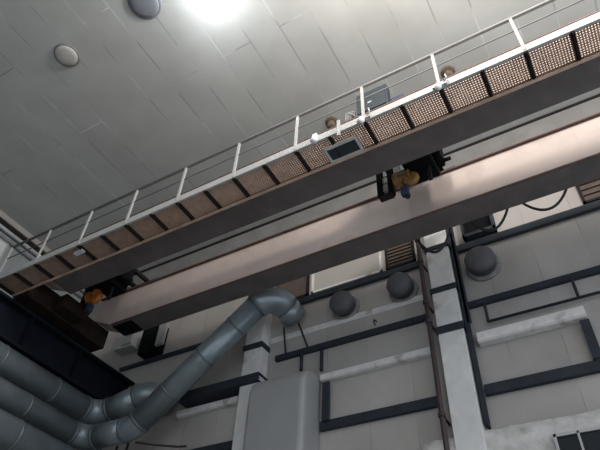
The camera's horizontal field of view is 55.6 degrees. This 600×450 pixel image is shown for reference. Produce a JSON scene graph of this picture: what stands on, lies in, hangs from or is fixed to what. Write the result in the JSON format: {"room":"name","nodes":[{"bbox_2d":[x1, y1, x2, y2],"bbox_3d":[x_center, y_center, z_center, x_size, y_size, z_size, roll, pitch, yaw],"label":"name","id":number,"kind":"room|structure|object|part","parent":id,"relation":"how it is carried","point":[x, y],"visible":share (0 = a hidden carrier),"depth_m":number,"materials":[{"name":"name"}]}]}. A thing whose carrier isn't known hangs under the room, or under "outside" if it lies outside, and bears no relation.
{"room":"factory floor","nodes":[
{"label":"factory floor","id":0,"kind":"room"},
{"bbox_2d":[0,408,76,449],"bbox_3d":[-9.283,3.369,12.316,0.928,1.528,13.735,-21,-50,22],"label":"duct","id":1,"kind":"object","parent":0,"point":[15,433],"visible":1,"depth_m":14.57,"materials":[{"name":"grey metal"}]},
{"bbox_2d":[0,229,83,302],"bbox_3d":[-14.359,2.136,12.451,0.300,16.530,21.300,-21,-50,22],"label":"wall","id":2,"kind":"structure","parent":0,"point":[20,259],"depth_m":21.38,"materials":[{"name":"grey paint"}]},
{"bbox_2d":[0,238,8,260],"bbox_3d":[-11.140,0.936,20.368,0.070,1.500,1.050,-21,-50,22],"label":"window","id":3,"kind":"structure","parent":2,"relation":"in","point":[4,245],"depth_m":20.91,"materials":[{"name":"paint"}]},
{"bbox_3d":[-11.118,0.928,20.358,0.020,1.340,0.890,-21,-50,22],"label":"pane","id":4,"kind":"part","parent":3,"relation":"part of","materials":[{"name":"white glass"}]},
{"bbox_2d":[0,210,50,252],"bbox_3d":[-13.897,-3.808,18.009,0.160,0.240,20.920,-21,-50,22],"label":"trim","id":5,"kind":"structure","parent":2,"relation":"attached to","point":[6,218],"depth_m":21.77,"materials":[{"name":"grey metal"}]},
{"bbox_2d":[0,218,85,288],"bbox_3d":[-13.933,-3.636,17.857,0.100,0.220,20.920,-21,-50,22],"label":"trim","id":6,"kind":"structure","parent":2,"relation":"attached to","point":[5,224],"depth_m":21.67,"materials":[{"name":"metal"}]},
{"bbox_2d":[0,0,599,270],"bbox_3d":[-3.286,-7.818,13.728,25.000,0.300,21.300,-21,-50,22],"label":"ceiling","id":7,"kind":"structure","parent":0,"point":[144,101],"depth_m":16.93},
{"bbox_2d":[54,43,79,66],"bbox_3d":[-6.792,-4.919,16.552,0.735,0.108,0.735,-21,-50,22],"label":"ceiling lamp","id":8,"kind":"object","parent":7,"relation":"attached to","point":[65,54],"visible":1,"depth_m":16.49,"materials":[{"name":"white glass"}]},
{"bbox_2d":[127,0,161,18],"bbox_3d":[-4.198,-5.973,15.338,0.914,0.108,0.914,-21,-50,22],"label":"ceiling lamp","id":9,"kind":"object","parent":7,"relation":"attached to","point":[145,9],"visible":1,"depth_m":15.39,"materials":[{"name":"grey plastic"}]},
{"bbox_2d":[325,116,337,128],"bbox_3d":[0.983,-3.129,17.707,0.398,0.320,0.398,-21,-50,22],"label":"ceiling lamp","id":10,"kind":"object","parent":7,"relation":"attached to","point":[331,121],"visible":0.83,"depth_m":17.67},
{"bbox_3d":[0.989,-3.224,17.802,0.398,0.050,0.398,-21,-50,22],"label":"plate","id":11,"kind":"part","parent":10,"relation":"part of","materials":[{"name":"brown metal"}]},
{"bbox_2d":[441,65,454,77],"bbox_3d":[4.258,-4.316,16.318,0.398,0.320,0.398,-21,-50,22],"label":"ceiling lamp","id":12,"kind":"object","parent":7,"relation":"attached to","point":[448,70],"visible":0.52,"depth_m":16.30,"materials":[{"name":"beige metal"}]},
{"bbox_2d":[77,97,599,449],"bbox_3d":[1.682,4.668,13.984,24.700,16.530,0.340,-21,-50,22],"label":"wall","id":13,"kind":"structure","parent":0,"point":[571,245],"depth_m":14.59,"materials":[{"name":"grey paint"}]},
{"bbox_2d":[114,331,142,355],"bbox_3d":[-6.152,4.052,20.553,0.850,1.100,0.430,-21,-50,22],"label":"upper cabinet","id":14,"kind":"object","parent":13,"relation":"attached to","point":[124,345],"visible":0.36,"depth_m":20.20,"materials":[{"name":"metal"}]},
{"bbox_3d":[-6.119,3.881,20.380,0.450,0.900,0.040,-21,-50,22],"label":"door","id":15,"kind":"part","parent":14,"relation":"part of","materials":[{"name":"grey metal"}]},
{"bbox_2d":[0,286,304,449],"bbox_3d":[-6.387,0.471,13.149,7.104,3.972,13.961,-21,-50,22],"label":"duct","id":16,"kind":"object","parent":13,"relation":"attached to","point":[279,301],"visible":0.96,"depth_m":15.99,"materials":[{"name":"grey metal"}]},
{"bbox_2d":[135,441,186,447],"bbox_3d":[-3.875,6.118,15.854,1.425,0.139,0.121,11,-45,-7],"label":"wire","id":17,"kind":"object","parent":16,"relation":"hanging from","point":[136,442],"visible":1,"depth_m":15.84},
{"bbox_2d":[137,323,168,359],"bbox_3d":[-4.964,3.944,19.628,1.180,1.050,0.490,-21,-50,22],"label":"upper cabinet","id":18,"kind":"object","parent":13,"relation":"attached to","point":[153,340],"visible":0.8,"depth_m":19.41,"materials":[{"name":"black metal"}]},
{"bbox_3d":[-4.690,3.710,19.321,0.320,0.830,0.100,-21,-50,22],"label":"door","id":19,"kind":"part","parent":18,"relation":"part of","materials":[{"name":"metal"}]},
{"bbox_2d":[119,333,246,371],"bbox_3d":[-3.934,4.183,18.848,5.400,0.120,0.120,-21,-50,22],"label":"wall rail","id":20,"kind":"object","parent":13,"relation":"attached to","point":[193,347],"visible":0.53,"depth_m":19.12,"materials":[{"name":"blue metal"}]},
{"bbox_2d":[176,396,238,418],"bbox_3d":[-2.669,5.277,16.577,2.200,0.275,0.198,-21,-50,22],"label":"wall ledge","id":21,"kind":"object","parent":13,"relation":"attached to","point":[232,401],"visible":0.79,"depth_m":16.47,"materials":[{"name":"paint"}]},
{"bbox_2d":[190,440,232,449],"bbox_3d":[-3.835,6.662,16.154,4.800,0.220,0.120,-21,-50,22],"label":"wall rail","id":22,"kind":"object","parent":13,"relation":"attached to","point":[227,445],"visible":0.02,"depth_m":15.39,"materials":[{"name":"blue metal"}]},
{"bbox_2d":[178,372,267,408],"bbox_3d":[-2.272,4.804,16.493,2.860,0.270,0.500,-21,-50,22],"label":"wall rail","id":23,"kind":"object","parent":13,"relation":"attached to","point":[229,388],"visible":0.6,"depth_m":16.39,"materials":[{"name":"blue metal"}]},
{"bbox_2d":[277,275,309,298],"bbox_3d":[-0.236,1.921,18.163,1.200,1.250,0.090,-21,-50,22],"label":"boarded opening","id":24,"kind":"object","parent":13,"relation":"attached to","point":[299,288],"visible":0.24,"depth_m":17.96,"materials":[{"name":"brown wood"}]},
{"bbox_2d":[322,381,329,421],"bbox_3d":[0.693,4.531,14.559,0.200,1.050,0.190,-21,-50,22],"label":"frame post","id":25,"kind":"object","parent":13,"relation":"attached to","point":[325,385],"visible":0.95,"depth_m":14.47,"materials":[{"name":"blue metal"}]},
{"bbox_2d":[329,291,359,319],"bbox_3d":[1.207,2.241,16.250,0.844,0.844,0.560,-21,-50,22],"label":"air vent","id":26,"kind":"object","parent":13,"relation":"in","point":[343,305],"visible":1,"depth_m":16.08,"materials":[{"name":"metal"}]},
{"bbox_2d":[270,294,422,343],"bbox_3d":[1.247,2.680,16.163,4.910,0.180,0.070,-21,-50,22],"label":"trim","id":27,"kind":"structure","parent":13,"relation":"attached to","point":[419,297],"depth_m":16.06,"materials":[{"name":"paint"}]},
{"bbox_2d":[311,251,382,293],"bbox_3d":[1.411,1.303,17.445,2.360,1.250,0.090,-21,-50,22],"label":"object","id":28,"kind":"object","parent":13,"relation":"attached to","point":[372,264],"visible":0.59,"depth_m":17.26,"materials":[{"name":"paint"}]},
{"bbox_2d":[275,314,425,362],"bbox_3d":[1.316,3.131,15.590,4.650,0.170,0.120,-21,-50,22],"label":"wall rail","id":29,"kind":"object","parent":13,"relation":"attached to","point":[419,319],"visible":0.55,"depth_m":15.47,"materials":[{"name":"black metal"}]},
{"bbox_2d":[283,327,286,353],"bbox_3d":[-0.442,3.394,16.557,0.060,0.875,0.278,-21,-50,22],"label":"stay","id":30,"kind":"object","parent":29,"relation":"attached to","point":[283,327],"visible":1,"depth_m":16.55,"materials":[{"name":"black metal"}]},
{"bbox_2d":[299,353,302,371],"bbox_3d":[0.038,3.831,15.881,0.089,0.550,0.089,-21,-50,22],"label":"pipe stub","id":31,"kind":"object","parent":29,"relation":"hanging from","point":[301,354],"visible":0.91,"depth_m":15.82,"materials":[{"name":"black metal"}]},
{"bbox_2d":[298,322,307,347],"bbox_3d":[0.100,3.191,16.320,0.389,0.882,0.060,10,-45,-6],"label":"stay","id":32,"kind":"object","parent":29,"relation":"attached to","point":[300,328],"visible":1,"depth_m":16.33,"materials":[{"name":"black metal"}]},
{"bbox_2d":[320,347,322,370],"bbox_3d":[0.590,3.676,15.586,0.089,0.700,0.089,-21,-50,22],"label":"pipe stub","id":33,"kind":"object","parent":29,"relation":"hanging from","point":[321,348],"visible":1,"depth_m":15.54,"materials":[{"name":"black metal"}]},
{"bbox_2d":[297,261,418,304],"bbox_3d":[1.284,1.881,16.933,4.910,0.200,0.120,-21,-50,22],"label":"wall rail","id":34,"kind":"object","parent":13,"relation":"attached to","point":[408,267],"visible":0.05,"depth_m":16.68,"materials":[{"name":"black metal"}]},
{"bbox_2d":[134,94,599,275],"bbox_3d":[1.960,-1.234,19.693,24.700,0.100,0.070,-21,-50,22],"label":"trim","id":35,"kind":"structure","parent":13,"relation":"attached to","point":[597,95],"depth_m":19.67,"materials":[{"name":"grey metal"}]},
{"bbox_2d":[320,347,430,382],"bbox_3d":[1.916,3.558,14.576,3.120,0.275,0.198,-21,-50,22],"label":"wall ledge","id":36,"kind":"object","parent":13,"relation":"attached to","point":[422,353],"visible":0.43,"depth_m":14.46,"materials":[{"name":"paint"}]},
{"bbox_2d":[320,396,437,431],"bbox_3d":[1.871,4.542,13.641,3.130,0.240,0.120,-21,-50,22],"label":"wall rail","id":37,"kind":"object","parent":13,"relation":"attached to","point":[429,403],"visible":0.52,"depth_m":13.56,"materials":[{"name":"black metal"}]},
{"bbox_2d":[384,240,415,269],"bbox_3d":[2.920,0.858,16.659,0.900,0.900,0.090,-21,-50,22],"label":"air vent","id":38,"kind":"object","parent":13,"relation":"in","point":[402,254],"visible":0.83,"depth_m":16.61,"materials":[{"name":"brown metal"}]},
{"bbox_2d":[386,272,418,302],"bbox_3d":[2.741,1.658,15.588,0.844,0.844,0.560,-21,-50,22],"label":"air vent","id":39,"kind":"object","parent":13,"relation":"in","point":[401,287],"visible":1,"depth_m":15.41,"materials":[{"name":"metal"}]},
{"bbox_2d":[414,238,450,449],"bbox_3d":[3.150,4.707,12.001,0.169,13.800,0.564,-21,-50,22],"label":"riser pipe","id":40,"kind":"object","parent":13,"relation":"attached to","point":[441,414],"visible":0.83,"depth_m":13.48,"materials":[{"name":"grey metal"}]},
{"bbox_2d":[460,214,497,242],"bbox_3d":[4.922,-0.083,15.843,0.900,1.050,0.280,-21,-50,22],"label":"ventilation unit","id":41,"kind":"object","parent":13,"relation":"attached to","point":[469,232],"visible":0.47,"depth_m":15.65,"materials":[{"name":"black metal"}]},
{"bbox_2d":[464,246,501,281],"bbox_3d":[4.675,0.926,14.751,0.915,0.915,0.560,-21,-50,22],"label":"air vent","id":42,"kind":"object","parent":13,"relation":"in","point":[481,263],"visible":1,"depth_m":14.57,"materials":[{"name":"metal"}]},
{"bbox_2d":[423,409,599,449],"bbox_3d":[7.423,3.283,10.088,10.900,1.019,0.395,-21,-50,22],"label":"wall ledge","id":43,"kind":"object","parent":13,"relation":"attached to","point":[536,435],"visible":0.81,"depth_m":11.28,"materials":[{"name":"white paint"}]},
{"bbox_2d":[456,200,599,253],"bbox_3d":[8.390,-0.839,13.890,9.420,0.220,0.120,-21,-50,22],"label":"wall rail","id":44,"kind":"object","parent":13,"relation":"attached to","point":[593,206],"visible":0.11,"depth_m":14.86,"materials":[{"name":"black metal"}]},
{"bbox_2d":[476,306,587,346],"bbox_3d":[5.267,2.301,13.063,2.410,0.365,0.259,-21,-50,22],"label":"wall ledge","id":45,"kind":"object","parent":13,"relation":"attached to","point":[572,316],"visible":0.94,"depth_m":12.93,"materials":[{"name":"paint"}]},
{"bbox_2d":[468,265,599,309],"bbox_3d":[8.306,0.509,12.539,9.420,0.170,0.120,-21,-50,22],"label":"wall rail","id":46,"kind":"object","parent":13,"relation":"attached to","point":[595,270],"visible":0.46,"depth_m":13.65,"materials":[{"name":"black metal"}]},
{"bbox_2d":[483,278,599,322],"bbox_3d":[8.194,0.759,12.219,8.535,0.575,0.069,-21,-50,22],"label":"pipe","id":47,"kind":"object","parent":46,"relation":"hanging from","point":[571,279],"visible":1,"depth_m":13.15,"materials":[{"name":"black metal"}]},
{"bbox_3d":[4.526,2.126,13.829,0.069,0.550,0.069,-21,-50,22],"label":"leg","id":48,"kind":"part","parent":47,"relation":"part of","materials":[{"name":"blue metal"}]},
{"bbox_3d":[6.311,1.456,13.050,0.069,0.550,0.069,-21,-50,22],"label":"leg","id":49,"kind":"part","parent":47,"relation":"part of","materials":[{"name":"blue metal"}]},
{"bbox_2d":[484,359,599,396],"bbox_3d":[8.204,2.161,10.885,9.420,0.250,0.120,-21,-50,22],"label":"wall rail","id":50,"kind":"object","parent":13,"relation":"attached to","point":[588,368],"visible":1,"depth_m":12.14,"materials":[{"name":"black metal"}]},
{"bbox_2d":[553,426,599,449],"bbox_3d":[6.431,4.021,9.747,3.640,1.570,0.100,-21,-50,22],"label":"window","id":51,"kind":"structure","parent":13,"relation":"in","point":[586,438],"depth_m":10.69,"materials":[{"name":"glass"}]},
{"bbox_2d":[575,178,599,204],"bbox_3d":[7.766,-1.184,14.779,1.150,1.350,0.090,-21,-50,22],"label":"air vent","id":52,"kind":"object","parent":13,"relation":"attached to","point":[586,190],"visible":0.45,"depth_m":14.68,"materials":[{"name":"brown metal"}]},
{"bbox_2d":[579,318,599,359],"bbox_3d":[6.222,2.457,12.145,0.200,0.950,0.190,-21,-50,22],"label":"frame post","id":53,"kind":"object","parent":13,"relation":"attached to","point":[589,334],"visible":1,"depth_m":12.08,"materials":[{"name":"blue metal"}]},
{"bbox_3d":[-4.024,4.061,1.829,25.000,0.300,21.300,-21,-50,22],"label":"floor","id":54,"kind":"structure","parent":0,"visible":0},
{"bbox_2d":[232,313,272,449],"bbox_3d":[-1.449,6.218,14.361,0.680,14.600,0.450,-21,-50,22],"label":"concrete column","id":55,"kind":"structure","parent":54,"relation":"on","point":[256,350],"depth_m":16.41,"materials":[{"name":"paint"}]},
{"bbox_2d":[243,370,319,449],"bbox_3d":[-0.604,7.452,11.947,1.754,9.520,0.922,-21,-50,22],"label":"housing","id":56,"kind":"object","parent":54,"relation":"on","point":[283,412],"visible":1,"depth_m":14.12,"materials":[{"name":"grey metal"}]},
{"bbox_2d":[423,229,486,449],"bbox_3d":[3.608,4.322,12.153,0.690,14.600,0.450,-21,-50,22],"label":"concrete column","id":57,"kind":"structure","parent":54,"relation":"on","point":[468,425],"depth_m":13.32,"materials":[{"name":"paint"}]},
{"bbox_2d":[447,228,490,429],"bbox_3d":[4.163,1.786,14.439,0.150,6.940,0.320,-21,-50,22],"label":"post","id":58,"kind":"object","parent":57,"relation":"attached to","point":[461,287],"visible":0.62,"depth_m":13.70,"materials":[{"name":"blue metal"}]},
{"bbox_3d":[-14.741,-6.530,3.822,11.200,16.530,0.300,-21,-50,22],"label":"wall","id":59,"kind":"structure","parent":0,"visible":0},
{"bbox_2d":[0,234,81,298],"bbox_3d":[-13.918,-3.284,17.458,0.097,0.097,20.900,-21,-50,22],"label":"conduit","id":60,"kind":"object","parent":59,"relation":"attached to","point":[1,235],"visible":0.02,"depth_m":21.45,"materials":[{"name":"metal"}]},
{"bbox_2d":[0,224,84,292],"bbox_3d":[-13.870,-3.509,17.655,0.145,0.145,20.900,-21,-50,22],"label":"pipe","id":61,"kind":"object","parent":59,"relation":"attached to","point":[2,227],"visible":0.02,"depth_m":21.45,"materials":[{"name":"white metal"}]},
{"bbox_2d":[0,290,134,398],"bbox_3d":[-11.030,-0.843,12.552,0.630,1.270,20.980,-21,-50,22],"label":"beam","id":62,"kind":"structure","parent":59,"relation":"attached to","point":[25,332],"depth_m":16.92,"materials":[{"name":"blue metal"}]},
{"bbox_2d":[0,341,176,424],"bbox_3d":[-8.366,1.610,13.584,2.777,1.222,13.948,-21,-50,22],"label":"duct","id":63,"kind":"object","parent":62,"relation":"attached to","point":[16,368],"visible":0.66,"depth_m":16.35,"materials":[{"name":"grey metal"}]},
{"bbox_2d":[0,0,599,352],"bbox_3d":[0.954,-0.885,13.889,20.280,1.787,4.067,-21,-50,22],"label":"crane","id":64,"kind":"object","parent":62,"relation":"on","point":[561,64],"visible":1,"depth_m":13.67,"materials":[{"name":"paint"}]},
{"bbox_3d":[-8.672,1.125,16.669,0.060,1.280,0.040,-21,-50,22],"label":"railing post","id":65,"kind":"part","parent":64,"relation":"part of","materials":[{"name":"metal"}]},
{"bbox_3d":[-8.150,1.661,16.313,0.761,0.035,0.712,-21,-50,22],"label":"grating panel","id":66,"kind":"part","parent":64,"relation":"part of","materials":[{"name":"brown metal"}]},
{"bbox_3d":[-7.434,1.393,16.000,0.761,0.035,0.712,-21,-50,22],"label":"grating panel","id":67,"kind":"part","parent":64,"relation":"part of","materials":[{"name":"brown metal"}]},
{"bbox_3d":[-7.240,0.588,16.044,0.060,1.280,0.040,-21,-50,22],"label":"railing post","id":68,"kind":"part","parent":64,"relation":"part of","materials":[{"name":"metal"}]},
{"bbox_3d":[-6.718,1.124,15.688,0.761,0.035,0.712,-21,-50,22],"label":"grating panel","id":69,"kind":"part","parent":64,"relation":"part of","materials":[{"name":"brown metal"}]},
{"bbox_3d":[-6.948,2.549,17.234,0.500,0.440,0.900,-21,-50,22],"label":"drive motor","id":70,"kind":"part","parent":64,"relation":"part of","materials":[{"name":"brown metal"}]},
{"bbox_3d":[-6.002,0.856,15.375,0.761,0.035,0.712,-21,-50,22],"label":"grating panel","id":71,"kind":"part","parent":64,"relation":"part of","materials":[{"name":"brown metal"}]},
{"bbox_3d":[-5.808,0.051,15.419,0.060,1.280,0.040,-21,-50,22],"label":"railing post","id":72,"kind":"part","parent":64,"relation":"part of","materials":[{"name":"metal"}]},
{"bbox_3d":[-5.286,0.588,15.063,0.761,0.035,0.712,-21,-50,22],"label":"grating panel","id":73,"kind":"part","parent":64,"relation":"part of","materials":[{"name":"brown metal"}]},
{"bbox_2d":[80,268,157,315],"bbox_3d":[-5.929,1.968,17.358,1.830,2.095,2.560,-21,-50,22],"label":"trolley","id":74,"kind":"object","parent":64,"relation":"on","point":[115,286],"visible":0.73,"depth_m":17.15,"materials":[{"name":"black metal"}]},
{"bbox_3d":[-5.629,2.017,16.932,0.080,0.480,0.080,-21,-50,22],"label":"cable arm","id":75,"kind":"part","parent":74,"relation":"part of"},
{"bbox_3d":[-5.324,1.468,17.440,0.180,0.680,0.500,-21,-50,22],"label":"motor","id":76,"kind":"part","parent":74,"relation":"part of","materials":[{"name":"black metal"}]},
{"bbox_3d":[-4.570,0.319,14.750,0.761,0.035,0.712,-21,-50,22],"label":"grating panel","id":77,"kind":"part","parent":64,"relation":"part of","materials":[{"name":"brown metal"}]},
{"bbox_3d":[-5.334,3.190,17.618,0.750,0.040,0.530,-21,-50,22],"label":"stop plate","id":78,"kind":"part","parent":64,"relation":"part of","materials":[{"name":"black metal"}]},
{"bbox_3d":[-4.376,-0.486,14.794,0.060,1.280,0.040,-21,-50,22],"label":"railing post","id":79,"kind":"part","parent":64,"relation":"part of","materials":[{"name":"metal"}]},
{"bbox_3d":[-3.854,0.051,14.438,0.761,0.035,0.712,-21,-50,22],"label":"grating panel","id":80,"kind":"part","parent":64,"relation":"part of","materials":[{"name":"brown metal"}]},
{"bbox_3d":[-3.138,-0.218,14.125,0.761,0.035,0.712,-21,-50,22],"label":"grating panel","id":81,"kind":"part","parent":64,"relation":"part of","materials":[{"name":"brown metal"}]},
{"bbox_3d":[-2.945,-1.023,14.169,0.060,1.280,0.040,-21,-50,22],"label":"railing post","id":82,"kind":"part","parent":64,"relation":"part of","materials":[{"name":"metal"}]},
{"bbox_3d":[-2.422,-0.486,13.813,0.761,0.035,0.712,-21,-50,22],"label":"grating panel","id":83,"kind":"part","parent":64,"relation":"part of","materials":[{"name":"brown metal"}]},
{"bbox_3d":[-1.706,-0.755,13.500,0.761,0.035,0.712,-21,-50,22],"label":"grating panel","id":84,"kind":"part","parent":64,"relation":"part of","materials":[{"name":"brown metal"}]},
{"bbox_3d":[-1.513,-1.560,13.544,0.060,1.280,0.040,-21,-50,22],"label":"railing post","id":85,"kind":"part","parent":64,"relation":"part of","materials":[{"name":"metal"}]},
{"bbox_3d":[-0.990,-1.023,13.188,0.761,0.035,0.712,-21,-50,22],"label":"grating panel","id":86,"kind":"part","parent":64,"relation":"part of","materials":[{"name":"brown metal"}]},
{"bbox_3d":[0.110,-2.608,13.316,20.188,0.081,0.081,-21,-50,22],"label":"rail","id":87,"kind":"part","parent":64,"relation":"part of","materials":[{"name":"white metal"}]},
{"bbox_3d":[-0.275,-1.292,12.876,0.761,0.035,0.712,-21,-50,22],"label":"grating panel","id":88,"kind":"part","parent":64,"relation":"part of","materials":[{"name":"brown metal"}]},
{"bbox_3d":[-0.081,-2.097,12.919,0.060,1.280,0.040,-21,-50,22],"label":"railing post","id":89,"kind":"part","parent":64,"relation":"part of","materials":[{"name":"metal"}]},
{"bbox_3d":[0.441,-1.560,12.563,0.761,0.035,0.712,-21,-50,22],"label":"grating panel","id":90,"kind":"part","parent":64,"relation":"part of","materials":[{"name":"brown metal"}]},
{"bbox_3d":[0.814,-2.046,12.030,0.060,0.530,0.050,-21,-50,22],"label":"hanging post","id":91,"kind":"part","parent":64,"relation":"part of","materials":[{"name":"metal"}]},
{"bbox_3d":[0.938,-1.628,12.298,0.780,0.050,0.420,-21,-50,22],"label":"hatch frame","id":92,"kind":"part","parent":64,"relation":"part of","materials":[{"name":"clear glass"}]},
{"bbox_2d":[345,111,355,120],"bbox_3d":[1.204,-2.555,13.680,0.328,0.485,0.120,-21,-50,22],"label":"cable bundle","id":93,"kind":"object","parent":64,"relation":"on","point":[352,114],"visible":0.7,"depth_m":13.71,"materials":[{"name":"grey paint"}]},
{"bbox_3d":[1.157,-1.829,12.251,0.761,0.035,0.712,-21,-50,22],"label":"grating panel","id":94,"kind":"part","parent":64,"relation":"part of","materials":[{"name":"brown metal"}]},
{"bbox_3d":[1.351,-2.634,12.294,0.060,1.280,0.040,-21,-50,22],"label":"railing post","id":95,"kind":"part","parent":64,"relation":"part of","materials":[{"name":"metal"}]},
{"bbox_3d":[1.318,-2.293,11.839,0.337,0.233,0.088,-21,-50,22],"label":"clamp arm","id":96,"kind":"part","parent":64,"relation":"part of","materials":[{"name":"metal"}]},
{"bbox_2d":[356,84,390,115],"bbox_3d":[1.766,-2.893,13.669,0.800,0.993,0.270,-21,-50,22],"label":"base cabinet","id":97,"kind":"object","parent":64,"relation":"on","point":[381,98],"visible":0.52,"depth_m":13.58,"materials":[{"name":"grey metal"}]},
{"bbox_3d":[1.873,-2.097,11.938,0.761,0.035,0.712,-21,-50,22],"label":"grating panel","id":98,"kind":"part","parent":64,"relation":"part of","materials":[{"name":"brown metal"}]},
{"bbox_2d":[391,94,403,100],"bbox_3d":[2.390,-2.868,13.175,0.520,0.313,0.210,-21,-50,22],"label":"junction box","id":99,"kind":"object","parent":64,"relation":"on","point":[400,95],"visible":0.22,"depth_m":13.21,"materials":[{"name":"grey metal"}]},
{"bbox_2d":[376,149,453,202],"bbox_3d":[2.695,-1.266,13.594,1.830,2.095,2.560,-21,-50,22],"label":"trolley","id":100,"kind":"object","parent":64,"relation":"on","point":[427,167],"visible":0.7,"depth_m":13.39,"materials":[{"name":"black metal"}]},
{"bbox_3d":[2.102,-1.074,13.960,0.150,0.200,0.060,-21,-50,22],"label":"white plate","id":101,"kind":"part","parent":100,"relation":"part of","materials":[{"name":"metal"}]},
{"bbox_3d":[2.090,-0.884,13.769,0.150,0.200,0.060,-21,-50,22],"label":"white plate","id":102,"kind":"part","parent":100,"relation":"part of","materials":[{"name":"metal"}]},
{"bbox_3d":[2.390,-1.341,14.002,0.150,0.200,0.060,-21,-50,22],"label":"white plate","id":103,"kind":"part","parent":100,"relation":"part of","materials":[{"name":"metal"}]},
{"bbox_3d":[2.995,-1.217,13.168,0.080,0.480,0.080,-21,-50,22],"label":"cable arm","id":104,"kind":"part","parent":100,"relation":"part of"},
{"bbox_3d":[3.300,-1.766,13.676,0.180,0.680,0.500,-21,-50,22],"label":"motor","id":105,"kind":"part","parent":100,"relation":"part of","materials":[{"name":"black metal"}]},
{"bbox_3d":[2.589,-2.366,11.626,0.761,0.035,0.712,-21,-50,22],"label":"grating panel","id":106,"kind":"part","parent":64,"relation":"part of","materials":[{"name":"brown metal"}]},
{"bbox_2d":[416,228,451,253],"bbox_3d":[3.326,0.440,14.009,0.940,0.663,0.064,-21,-50,22],"label":"cable","id":107,"kind":"object","parent":64,"relation":"hanging from","point":[449,231],"visible":1,"depth_m":13.90,"materials":[{"name":"black rubber"}]},
{"bbox_3d":[2.783,-3.171,11.669,0.060,1.280,0.040,-21,-50,22],"label":"railing post","id":108,"kind":"part","parent":64,"relation":"part of","materials":[{"name":"metal"}]},
{"bbox_3d":[2.748,-2.829,11.215,0.337,0.233,0.088,-21,-50,22],"label":"clamp arm","id":109,"kind":"part","parent":64,"relation":"part of","materials":[{"name":"metal"}]},
{"bbox_3d":[3.305,-2.634,11.313,0.761,0.035,0.712,-21,-50,22],"label":"grating panel","id":110,"kind":"part","parent":64,"relation":"part of","materials":[{"name":"brown metal"}]},
{"bbox_2d":[470,209,508,231],"bbox_3d":[4.533,-0.056,13.526,0.958,0.546,0.064,-21,-50,22],"label":"cable","id":111,"kind":"object","parent":64,"relation":"hanging from","point":[506,211],"visible":1,"depth_m":13.41,"materials":[{"name":"black rubber"}]},
{"bbox_3d":[4.021,-2.903,11.001,0.761,0.035,0.712,-21,-50,22],"label":"grating panel","id":112,"kind":"part","parent":64,"relation":"part of","materials":[{"name":"brown metal"}]},
{"bbox_3d":[4.215,-3.708,11.044,0.060,1.280,0.040,-21,-50,22],"label":"railing post","id":113,"kind":"part","parent":64,"relation":"part of","materials":[{"name":"metal"}]},
{"bbox_2d":[522,189,567,210],"bbox_3d":[5.666,-0.509,13.062,1.024,0.469,0.064,-21,-50,22],"label":"cable","id":114,"kind":"object","parent":64,"relation":"hanging from","point":[565,190],"visible":1,"depth_m":12.95,"materials":[{"name":"black rubber"}]},
{"bbox_3d":[4.737,-3.171,10.688,0.761,0.035,0.712,-21,-50,22],"label":"grating panel","id":115,"kind":"part","parent":64,"relation":"part of","materials":[{"name":"brown metal"}]},
{"bbox_3d":[5.453,-3.440,10.376,0.761,0.035,0.712,-21,-50,22],"label":"grating panel","id":116,"kind":"part","parent":64,"relation":"part of","materials":[{"name":"brown metal"}]}
]}

